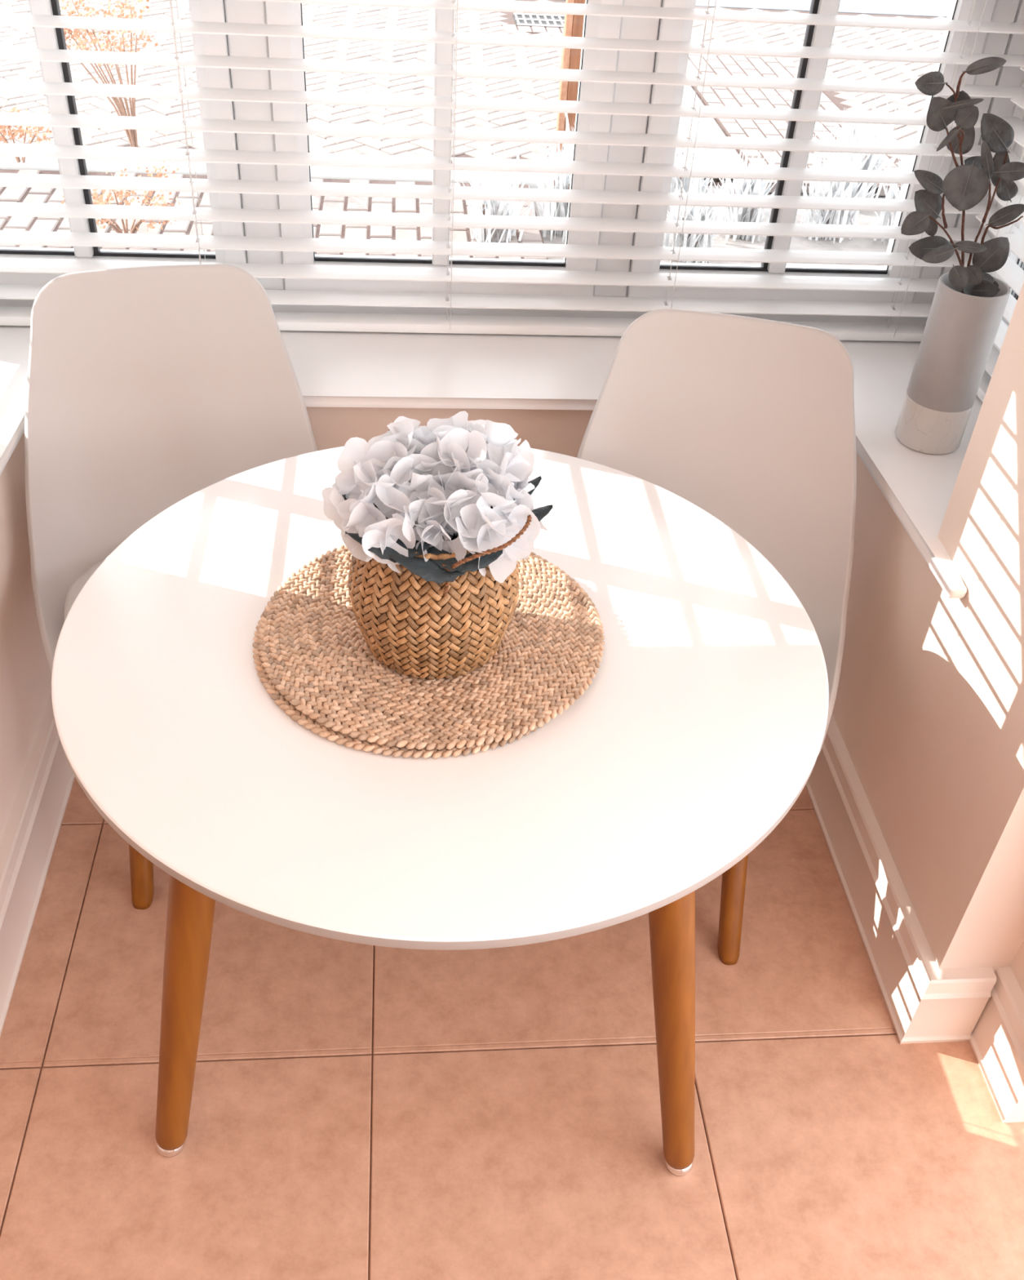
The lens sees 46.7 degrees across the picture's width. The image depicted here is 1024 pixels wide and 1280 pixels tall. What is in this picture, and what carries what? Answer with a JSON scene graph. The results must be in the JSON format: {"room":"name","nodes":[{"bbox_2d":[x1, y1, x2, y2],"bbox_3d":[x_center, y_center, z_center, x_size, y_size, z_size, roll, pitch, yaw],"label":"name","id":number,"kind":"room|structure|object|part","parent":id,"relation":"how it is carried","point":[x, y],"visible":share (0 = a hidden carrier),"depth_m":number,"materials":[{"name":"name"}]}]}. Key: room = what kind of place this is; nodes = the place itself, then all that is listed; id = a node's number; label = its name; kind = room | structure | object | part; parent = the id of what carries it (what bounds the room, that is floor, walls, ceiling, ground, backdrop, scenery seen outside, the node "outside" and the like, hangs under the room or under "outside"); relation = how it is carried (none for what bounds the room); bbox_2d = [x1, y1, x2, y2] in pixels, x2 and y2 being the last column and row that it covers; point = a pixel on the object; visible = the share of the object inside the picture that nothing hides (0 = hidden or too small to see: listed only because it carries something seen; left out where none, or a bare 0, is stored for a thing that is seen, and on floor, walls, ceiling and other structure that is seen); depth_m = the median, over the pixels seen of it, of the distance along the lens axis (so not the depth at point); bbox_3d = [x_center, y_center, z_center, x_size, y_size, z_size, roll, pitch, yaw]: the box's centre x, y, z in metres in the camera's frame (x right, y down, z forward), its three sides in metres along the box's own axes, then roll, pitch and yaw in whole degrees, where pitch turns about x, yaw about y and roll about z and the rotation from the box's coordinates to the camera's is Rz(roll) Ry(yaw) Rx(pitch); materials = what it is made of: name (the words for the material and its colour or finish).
{"room":"dining room","nodes":[
{"label":"dining room","id":0,"kind":"room"},
{"bbox_2d":[0,431,52,844],"bbox_3d":[-1.632,-0.624,1.472,1.620,2.510,1.145,0,39,-5],"label":"wall","id":1,"kind":"structure","parent":0,"point":[25,673],"depth_m":2.09,"materials":[{"name":"paint"}]},
{"bbox_2d":[0,692,75,1037],"bbox_3d":[-1.651,0.335,2.072,1.621,0.165,0.922,0,39,-5],"label":"baseboard","id":2,"kind":"structure","parent":1,"relation":"attached to","point":[30,836],"depth_m":2.08,"materials":[{"name":"paint"}]},
{"bbox_2d":[306,406,593,457],"bbox_3d":[-0.105,-0.977,2.035,2.290,2.510,0.385,0,39,-5],"label":"wall","id":3,"kind":"structure","parent":0,"point":[557,431],"depth_m":2.25,"materials":[{"name":"paint"}]},
{"bbox_2d":[0,325,982,598],"bbox_3d":[-0.111,-0.359,2.087,2.240,0.022,0.935,0,39,-5],"label":"sill","id":4,"kind":"structure","parent":3,"relation":"attached to","point":[332,369],"depth_m":2.22,"materials":[{"name":"white paint"}]},
{"bbox_2d":[894,271,1010,454],"bbox_3d":[0.758,-0.475,2.055,0.116,0.292,0.116,0,39,-5],"label":"vase","id":5,"kind":"object","parent":4,"relation":"on","point":[961,331],"visible":0.96,"depth_m":2.01,"materials":[{"name":"grey ceramic"}]},
{"bbox_2d":[901,57,1023,297],"bbox_3d":[0.701,-0.692,1.861,0.235,0.407,0.084,0,39,-5],"label":"eucalyptus sprays","id":6,"kind":"object","parent":5,"relation":"in","point":[966,185],"visible":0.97,"depth_m":1.85,"materials":[{"name":"grey plant"}]},
{"bbox_3d":[0.688,-0.682,1.884,0.021,0.054,0.006,19,42,18],"label":"stem","id":7,"kind":"part","parent":6,"relation":"part of","materials":[{"name":"brown plant"}]},
{"bbox_3d":[0.709,-0.604,1.937,0.110,0.176,0.008,2,39,-3],"label":"stem","id":8,"kind":"part","parent":6,"relation":"part of","materials":[{"name":"brown plant"}]},
{"bbox_3d":[0.682,-0.747,1.824,0.055,0.076,0.005,0,39,-5],"label":"stem","id":9,"kind":"part","parent":6,"relation":"part of","materials":[{"name":"brown plant"}]},
{"bbox_3d":[0.701,-0.682,1.879,0.139,0.369,0.006,0,39,-5],"label":"stem","id":10,"kind":"part","parent":6,"relation":"part of","materials":[{"name":"brown plant"}]},
{"bbox_3d":[0.664,-0.824,1.760,0.008,0.038,0.006,0,39,-5],"label":"stem","id":11,"kind":"part","parent":6,"relation":"part of","materials":[{"name":"brown plant"}]},
{"bbox_3d":[0.680,-0.762,1.799,0.007,0.032,0.030,25,44,24],"label":"stem","id":12,"kind":"part","parent":6,"relation":"part of","materials":[{"name":"brown plant"}]},
{"bbox_3d":[0.747,-0.689,1.865,0.006,0.072,0.032,28,45,27],"label":"stem","id":13,"kind":"part","parent":6,"relation":"part of","materials":[{"name":"brown plant"}]},
{"bbox_3d":[0.760,-0.646,1.915,0.029,0.274,0.006,0,39,-5],"label":"stem","id":14,"kind":"part","parent":6,"relation":"part of","materials":[{"name":"brown plant"}]},
{"bbox_3d":[0.778,-0.605,1.937,0.049,0.184,0.020,33,47,31],"label":"stem","id":15,"kind":"part","parent":6,"relation":"part of","materials":[{"name":"brown plant"}]},
{"bbox_2d":[0,0,1020,324],"bbox_3d":[-0.116,-1.281,1.968,2.090,1.554,0.080,0,39,-5],"label":"window","id":16,"kind":"structure","parent":3,"relation":"in","point":[208,11],"depth_m":2.26,"materials":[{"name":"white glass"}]},
{"bbox_3d":[-0.792,-1.271,1.897,0.612,1.455,0.060,0,39,-5],"label":"sash","id":17,"kind":"part","parent":16,"relation":"part of","materials":[{"name":"white plastic"}]},
{"bbox_3d":[-0.106,-1.275,1.961,0.620,1.455,0.060,0,39,-5],"label":"sash","id":18,"kind":"part","parent":16,"relation":"part of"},
{"bbox_2d":[0,0,1023,341],"bbox_3d":[-0.050,-1.226,1.905,2.050,1.548,0.057,0,39,-5],"label":"blind","id":19,"kind":"object","parent":16,"relation":"attached to","point":[9,316],"visible":0.84,"depth_m":2.20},
{"bbox_3d":[-0.561,-1.212,1.866,0.002,1.482,0.002,-6,40,-12],"label":"lift cord","id":20,"kind":"part","parent":19,"relation":"part of","materials":[{"name":"white fabric"}]},
{"bbox_3d":[-0.555,-1.209,1.870,0.001,1.491,0.054,0,39,-5],"label":"ladder cord","id":21,"kind":"part","parent":19,"relation":"part of","materials":[{"name":"white fabric"}]},
{"bbox_3d":[-0.090,-1.215,1.911,0.002,1.482,0.002,0,39,-5],"label":"lift cord","id":22,"kind":"part","parent":19,"relation":"part of","materials":[{"name":"white fabric"}]},
{"bbox_3d":[-0.085,-1.212,1.914,0.001,1.491,0.054,0,39,-5],"label":"ladder cord","id":23,"kind":"part","parent":19,"relation":"part of","materials":[{"name":"white fabric"}]},
{"bbox_3d":[-0.091,-0.635,2.388,2.050,0.019,0.050,0,39,-5],"label":"rail","id":24,"kind":"part","parent":19,"relation":"part of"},
{"bbox_3d":[0.348,-1.218,1.952,0.002,1.482,0.002,5,39,2],"label":"lift cord","id":25,"kind":"part","parent":19,"relation":"part of","materials":[{"name":"white fabric"}]},
{"bbox_3d":[0.353,-1.215,1.955,0.001,1.491,0.054,0,39,-5],"label":"ladder cord","id":26,"kind":"part","parent":19,"relation":"part of","materials":[{"name":"white fabric"}]},
{"bbox_3d":[0.821,-1.221,1.996,0.002,1.482,0.002,0,39,-5],"label":"lift cord","id":27,"kind":"part","parent":19,"relation":"part of","materials":[{"name":"white fabric"}]},
{"bbox_3d":[0.826,-1.218,1.999,0.001,1.491,0.054,0,39,-5],"label":"ladder cord","id":28,"kind":"part","parent":19,"relation":"part of","materials":[{"name":"white fabric"}]},
{"bbox_3d":[0.575,-1.280,2.025,0.601,1.455,0.060,0,39,-5],"label":"sash","id":29,"kind":"part","parent":16,"relation":"part of","materials":[{"name":"white plastic"}]},
{"bbox_2d":[975,66,1023,401],"bbox_3d":[0.969,-0.998,1.712,0.057,1.548,0.660,0,39,-5],"label":"blind","id":30,"kind":"object","parent":16,"relation":"attached to","point":[1011,273],"visible":0.22,"depth_m":2.20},
{"bbox_3d":[0.928,-0.406,2.194,0.050,0.019,0.660,0,39,-5],"label":"rail","id":31,"kind":"part","parent":30,"relation":"part of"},
{"bbox_3d":[0.951,-1.132,1.898,0.002,1.482,0.002,-6,40,-12],"label":"lift cord","id":32,"kind":"part","parent":30,"relation":"part of","materials":[{"name":"white fabric"}]},
{"bbox_3d":[0.951,-1.125,1.896,0.054,1.491,0.001,0,39,-5],"label":"ladder cord","id":33,"kind":"part","parent":30,"relation":"part of","materials":[{"name":"white fabric"}]},
{"bbox_2d":[927,0,1023,319],"bbox_3d":[0.985,-1.283,2.064,0.110,1.555,0.118,0,39,-5],"label":"post","id":34,"kind":"object","parent":3,"relation":"attached to","point":[1010,76],"depth_m":2.24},
{"bbox_2d":[0,777,1023,1279],"bbox_3d":[-0.040,1.356,1.128,4.700,0.050,3.975,0,39,-5],"label":"floor","id":35,"kind":"structure","parent":0,"point":[358,1111],"depth_m":1.85,"materials":[{"name":"tile"}]},
{"bbox_2d":[24,264,318,909],"bbox_3d":[-0.560,-0.091,2.087,0.530,0.924,0.615,-8,41,-15],"label":"dining chair","id":36,"kind":"object","parent":35,"relation":"on","point":[148,388],"visible":0.49,"depth_m":2.06,"materials":[{"name":"plastic"}]},
{"bbox_3d":[-0.646,0.258,2.054,0.039,0.415,0.192,3,39,-1],"label":"leg","id":37,"kind":"part","parent":36,"relation":"part of","materials":[{"name":"brown wood"}]},
{"bbox_2d":[51,445,829,1176],"bbox_3d":[-0.105,0.269,1.834,1.017,0.735,1.017,0,39,-5],"label":"dining table","id":38,"kind":"object","parent":35,"relation":"on","point":[700,724],"visible":0.85,"depth_m":1.45,"materials":[{"name":"white paint"}]},
{"bbox_3d":[-0.433,0.442,1.589,0.192,0.705,0.063,-29,49,-34],"label":"leg","id":39,"kind":"part","parent":38,"relation":"part of","materials":[{"name":"brown wood"}]},
{"bbox_2d":[252,609,551,758],"bbox_3d":[-0.117,-0.001,1.574,0.443,0.010,0.444,-23,46,-29],"label":"place mat","id":40,"kind":"object","parent":38,"relation":"on","point":[303,719],"visible":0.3,"depth_m":1.42,"materials":[{"name":"wicker"}]},
{"bbox_2d":[257,544,604,750],"bbox_3d":[-0.105,-0.015,1.575,0.456,0.010,0.456,2,39,-3],"label":"place mat","id":41,"kind":"object","parent":40,"relation":"on","point":[315,651],"visible":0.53,"depth_m":1.50,"materials":[{"name":"wicker"}]},
{"bbox_2d":[347,506,532,679],"bbox_3d":[-0.097,-0.088,1.479,0.215,0.227,0.218,-3,40,-9],"label":"basket","id":42,"kind":"object","parent":41,"relation":"on","point":[416,625],"visible":0.57,"depth_m":1.42,"materials":[{"name":"wicker"}]},
{"bbox_2d":[321,410,553,584],"bbox_3d":[-0.093,-0.130,1.468,0.274,0.281,0.260,0,39,-5],"label":"bunch","id":43,"kind":"object","parent":42,"relation":"in","point":[436,482],"visible":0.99,"depth_m":1.38,"materials":[{"name":"white plant"}]},
{"bbox_3d":[-0.016,-0.112,1.385,0.061,0.063,0.129,26,44,25],"label":"handle","id":44,"kind":"part","parent":42,"relation":"part of","materials":[{"name":"wicker"}]},
{"bbox_3d":[0.214,0.475,1.604,0.063,0.705,0.192,-30,50,-34],"label":"leg","id":45,"kind":"part","parent":38,"relation":"part of","materials":[{"name":"brown wood"}]},
{"bbox_2d":[577,308,857,964],"bbox_3d":[0.303,-0.001,2.051,0.530,0.924,0.615,10,39,7],"label":"dining chair","id":46,"kind":"object","parent":35,"relation":"on","point":[749,421],"visible":0.47,"depth_m":2.03,"materials":[{"name":"plastic"}]},
{"bbox_3d":[0.384,0.350,2.030,0.039,0.415,0.192,-3,40,-8],"label":"leg","id":47,"kind":"part","parent":46,"relation":"part of","materials":[{"name":"brown wood"}]},
{"bbox_2d":[832,281,1023,972],"bbox_3d":[0.892,-0.641,1.708,0.390,2.510,1.145,0,39,-5],"label":"wall","id":48,"kind":"structure","parent":0,"point":[928,713],"depth_m":1.85,"materials":[{"name":"paint"}]},
{"bbox_2d":[805,714,1023,1122],"bbox_3d":[0.697,0.365,2.237,0.152,0.165,1.065,0,39,-5],"label":"baseboard","id":49,"kind":"structure","parent":48,"relation":"attached to","point":[925,1002],"depth_m":1.99,"materials":[{"name":"paint"}]},
{"bbox_2d":[988,118,1023,352],"bbox_3d":[1.033,-1.007,1.730,0.080,1.554,0.750,0,39,-5],"label":"window","id":50,"kind":"structure","parent":48,"relation":"in","point":[1019,149],"depth_m":2.28,"materials":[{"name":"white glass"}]},
{"bbox_3d":[1.040,-1.007,1.731,0.065,1.554,0.750,0,39,-5],"label":"frame","id":51,"kind":"part","parent":50,"relation":"part of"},
{"bbox_3d":[1.018,-1.088,1.828,0.004,1.339,0.257,0,39,-5],"label":"pane","id":52,"kind":"part","parent":50,"relation":"part of","materials":[{"name":"glass"}]},
{"bbox_2d":[1010,941,1023,1121],"bbox_3d":[1.112,0.688,0.096,0.270,2.510,3.055,0,39,-5],"label":"wall","id":53,"kind":"structure","parent":0,"point":[1017,966],"depth_m":1.89,"materials":[{"name":"paint"}]},
{"label":"outside","id":54,"kind":"structure","parent":0,"visible":0},
{"bbox_2d":[0,0,946,190],"bbox_3d":[0.686,-3.569,7.476,13.204,0.061,3.963,0,39,-5],"label":"driveway","id":55,"kind":"structure","parent":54,"point":[313,14],"depth_m":7.16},
{"bbox_2d":[58,0,158,146],"bbox_3d":[-1.910,-2.602,5.506,0.488,0.774,0.465,-26,48,-31],"label":"shrub","id":56,"kind":"object","parent":55,"relation":"on","point":[131,134],"visible":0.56,"depth_m":5.45,"materials":[{"name":"orange plant"}]},
{"bbox_2d":[497,11,564,33],"bbox_3d":[0.276,-4.380,8.431,0.730,0.055,0.800,0,39,-5],"label":"surround","id":57,"kind":"object","parent":55,"relation":"on","point":[511,22],"visible":0.29,"depth_m":8.20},
{"bbox_2d":[512,13,564,27],"bbox_3d":[0.217,-4.347,8.374,0.400,0.056,0.344,0,39,-5],"label":"drain grate","id":58,"kind":"object","parent":57,"relation":"on","point":[521,19],"visible":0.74,"depth_m":8.35,"materials":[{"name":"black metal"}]},
{"bbox_2d":[555,0,585,155],"bbox_3d":[0.317,-3.046,5.633,0.130,1.620,0.105,0,39,-5],"label":"timber post","id":59,"kind":"object","parent":55,"relation":"on","point":[573,24],"visible":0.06,"depth_m":5.78,"materials":[{"name":"brown wood"}]},
{"bbox_3d":[0.331,-3.040,5.643,0.080,1.600,0.080,0,39,-5],"label":"post","id":60,"kind":"part","parent":59,"relation":"part of","materials":[{"name":"brown wood"}]},
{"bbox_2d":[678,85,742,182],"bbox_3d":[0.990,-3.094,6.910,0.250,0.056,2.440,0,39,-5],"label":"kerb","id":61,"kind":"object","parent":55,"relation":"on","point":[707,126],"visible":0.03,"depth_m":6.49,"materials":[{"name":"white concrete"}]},
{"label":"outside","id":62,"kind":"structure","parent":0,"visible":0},
{"bbox_2d":[533,185,899,267],"bbox_3d":[0.136,-4.652,8.998,30.000,0.240,14.920,0,39,-5],"label":"ground","id":63,"kind":"structure","parent":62,"point":[864,218],"depth_m":5.42,"materials":[{"name":"soil"}]},
{"bbox_2d":[0,102,52,162],"bbox_3d":[-2.251,-2.323,5.495,0.366,0.321,0.362,0,39,-5],"label":"shrub","id":64,"kind":"object","parent":63,"relation":"on","point":[21,130],"visible":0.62,"depth_m":5.43,"materials":[{"name":"orange plant"}]},
{"bbox_2d":[0,168,548,259],"bbox_3d":[-2.425,-1.791,5.026,5.120,0.061,1.130,0,39,-5],"label":"paving","id":65,"kind":"structure","parent":63,"relation":"on","point":[7,194],"depth_m":5.16,"materials":[{"name":"white stone"}]},
{"bbox_2d":[57,160,180,233],"bbox_3d":[-1.563,-1.751,4.796,0.441,0.393,0.582,0,39,-5],"label":"shrub","id":66,"kind":"object","parent":65,"relation":"on","point":[98,202],"visible":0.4,"depth_m":4.79,"materials":[{"name":"orange plant"}]},
{"bbox_2d":[455,149,533,242],"bbox_3d":[-0.075,-1.851,5.019,0.347,0.423,0.332,0,39,-5],"label":"plant","id":67,"kind":"object","parent":65,"relation":"on","point":[479,206],"visible":0.52,"depth_m":5.00,"materials":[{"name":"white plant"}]},
{"bbox_2d":[0,156,708,193],"bbox_3d":[-2.039,-2.225,5.584,6.000,0.056,0.200,0,39,-5],"label":"kerb","id":68,"kind":"object","parent":63,"relation":"on","point":[6,162],"visible":0.18,"depth_m":5.61,"materials":[{"name":"white concrete"}]},
{"bbox_2d":[528,126,573,242],"bbox_3d":[0.279,-2.023,5.237,0.360,0.453,0.452,16,41,14],"label":"plant","id":69,"kind":"object","parent":63,"relation":"on","point":[553,180],"visible":0.42,"depth_m":5.20,"materials":[{"name":"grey plant"}]},
{"bbox_2d":[564,112,575,151],"bbox_3d":[0.396,-2.352,5.615,0.353,0.498,0.359,0,39,-5],"label":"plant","id":70,"kind":"object","parent":63,"relation":"on","point":[566,115],"visible":0.04,"depth_m":5.61,"materials":[{"name":"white plant"}]},
{"bbox_2d":[670,147,725,197],"bbox_3d":[0.881,-2.237,5.674,0.321,0.299,0.307,22,42,20],"label":"plant","id":71,"kind":"object","parent":63,"relation":"on","point":[679,160],"visible":0.28,"depth_m":5.64,"materials":[{"name":"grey plant"}]},
{"bbox_2d":[664,177,735,263],"bbox_3d":[0.771,-1.823,5.115,0.340,0.351,0.375,-26,48,-31],"label":"plant","id":72,"kind":"object","parent":63,"relation":"on","point":[692,213],"visible":0.47,"depth_m":5.09,"materials":[{"name":"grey plant"}]},
{"bbox_2d":[701,149,780,244],"bbox_3d":[1.040,-2.026,5.343,0.367,0.408,0.374,0,39,-5],"label":"plant","id":73,"kind":"object","parent":63,"relation":"on","point":[739,186],"visible":0.56,"depth_m":5.33,"materials":[{"name":"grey plant"}]},
{"bbox_2d":[800,132,884,243],"bbox_3d":[1.468,-2.063,5.388,0.373,0.453,0.435,21,42,20],"label":"plant","id":74,"kind":"object","parent":63,"relation":"on","point":[817,188],"visible":0.53,"depth_m":5.38,"materials":[{"name":"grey plant"}]},
{"bbox_2d":[820,97,909,198],"bbox_3d":[1.669,-2.351,5.717,0.418,0.506,0.400,25,43,23],"label":"plant","id":75,"kind":"object","parent":63,"relation":"on","point":[849,130],"visible":0.22,"depth_m":5.68,"materials":[{"name":"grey plant"}]},
{"bbox_2d":[863,155,910,244],"bbox_3d":[1.826,-2.032,5.373,0.483,0.464,0.427,0,39,-5],"label":"plant","id":76,"kind":"object","parent":63,"relation":"on","point":[894,190],"visible":0.02,"depth_m":5.41,"materials":[{"name":"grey plant"}]},
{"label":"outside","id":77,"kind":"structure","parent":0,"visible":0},
{"bbox_2d":[686,53,902,195],"bbox_3d":[1.536,-3.107,6.978,0.810,0.057,2.697,0,39,-5],"label":"paving","id":78,"kind":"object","parent":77,"point":[722,64],"visible":0.43,"depth_m":7.06,"materials":[{"name":"white stone"}]},
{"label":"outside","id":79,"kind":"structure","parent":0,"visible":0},
{"bbox_2d":[558,0,951,17],"bbox_3d":[-0.106,-6.836,11.424,30.000,0.054,6.380,0,39,-5],"label":"road","id":80,"kind":"structure","parent":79,"point":[930,8],"depth_m":9.33,"materials":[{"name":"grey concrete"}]}
]}

